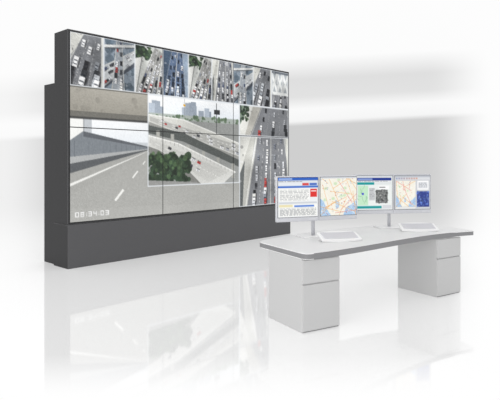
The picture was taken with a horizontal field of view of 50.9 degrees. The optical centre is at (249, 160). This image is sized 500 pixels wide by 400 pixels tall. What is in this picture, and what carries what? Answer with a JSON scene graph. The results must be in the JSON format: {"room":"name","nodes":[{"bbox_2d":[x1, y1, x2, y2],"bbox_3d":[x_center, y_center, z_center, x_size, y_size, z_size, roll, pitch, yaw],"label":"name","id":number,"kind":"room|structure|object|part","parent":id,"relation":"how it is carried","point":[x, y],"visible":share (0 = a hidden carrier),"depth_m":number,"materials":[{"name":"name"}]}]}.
{"room":"traffic control room","nodes":[
{"label":"traffic control room","id":0,"kind":"room"},
{"bbox_2d":[0,173,499,399],"bbox_3d":[0.000,1.550,25.000,240.000,0.001,90.000,0,0,0],"label":"floor","id":1,"kind":"structure","parent":0,"point":[193,324],"depth_m":5.01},
{"bbox_2d":[44,29,289,268],"bbox_3d":[-1.169,-0.175,9.639,0.820,3.450,5.076,0,0,43],"label":"wall display","id":2,"kind":"object","parent":1,"relation":"on","point":[150,150],"visible":0.99,"depth_m":8.61,"materials":[{"name":"grey"}]},
{"bbox_2d":[260,224,472,332],"bbox_3d":[1.350,1.190,5.924,2.797,0.720,1.174,0,0,-33],"label":"desk","id":3,"kind":"object","parent":1,"relation":"on","point":[304,273],"visible":0.86,"depth_m":5.17,"materials":[{"name":"white laminate"}]},
{"bbox_2d":[295,221,318,237],"bbox_3d":[0.699,0.603,5.795,0.640,0.455,0.230,0,0,-22],"label":"monitor stand","id":4,"kind":"object","parent":3,"relation":"on","point":[313,234],"visible":0.27,"depth_m":5.78,"materials":[{"name":"white plastic"}]},
{"bbox_2d":[275,176,318,221],"bbox_3d":[0.502,0.403,5.616,0.500,0.485,0.064,0,0,-21],"label":"computer monitor","id":5,"kind":"object","parent":4,"relation":"attached to","point":[296,197],"visible":1,"depth_m":5.58,"materials":[{"name":"glass"}]},
{"bbox_2d":[319,175,356,220],"bbox_3d":[0.964,0.403,5.808,0.500,0.485,0.064,0,0,-24],"label":"computer monitor","id":6,"kind":"object","parent":4,"relation":"attached to","point":[337,193],"visible":1,"depth_m":5.78,"materials":[{"name":"multicoloured glass"}]},
{"bbox_3d":[0.653,1.003,4.823,0.422,0.211,0.018,0,0,-30],"label":"drawer","id":7,"kind":"part","parent":3,"relation":"part of","materials":[{"name":"grey"}]},
{"bbox_2d":[317,231,361,241],"bbox_3d":[0.929,0.786,5.482,0.440,0.088,0.215,0,0,-14],"label":"keyboard","id":8,"kind":"object","parent":3,"relation":"on","point":[328,236],"visible":1,"depth_m":5.44,"materials":[{"name":"white plastic"}]},
{"bbox_2d":[373,214,399,228],"bbox_3d":[1.740,0.603,6.563,0.640,0.455,0.230,0,0,-10],"label":"monitor stand","id":9,"kind":"object","parent":3,"relation":"on","point":[388,226],"visible":0.33,"depth_m":6.55,"materials":[{"name":"white plastic"}]},
{"bbox_2d":[354,174,392,213],"bbox_3d":[1.509,0.403,6.428,0.500,0.485,0.064,0,0,-9],"label":"computer monitor","id":10,"kind":"object","parent":9,"relation":"attached to","point":[374,191],"visible":0.95,"depth_m":6.40,"materials":[{"name":"multicoloured glass"}]},
{"bbox_2d":[393,174,430,213],"bbox_3d":[2.002,0.403,6.515,0.500,0.485,0.064,0,0,-11],"label":"computer monitor","id":11,"kind":"object","parent":9,"relation":"attached to","point":[411,192],"visible":1,"depth_m":6.48,"materials":[{"name":"multicoloured glass"}]},
{"bbox_2d":[398,222,438,231],"bbox_3d":[2.001,0.786,6.252,0.440,0.088,0.215,0,0,-2],"label":"keyboard","id":12,"kind":"object","parent":3,"relation":"on","point":[411,226],"visible":1,"depth_m":6.21,"materials":[{"name":"white plastic"}]},
{"bbox_3d":[2.299,1.003,6.075,0.422,0.211,0.018,0,0,-33],"label":"drawer","id":13,"kind":"part","parent":3,"relation":"part of","materials":[{"name":"grey"}]},
{"bbox_2d":[0,0,499,172],"bbox_3d":[0.000,-42.950,70.000,240.000,91.000,0.001,0,0,0],"label":"wall","id":14,"kind":"structure","parent":0,"point":[376,86],"depth_m":70.00,"materials":[{"name":"white paint"}]}
]}

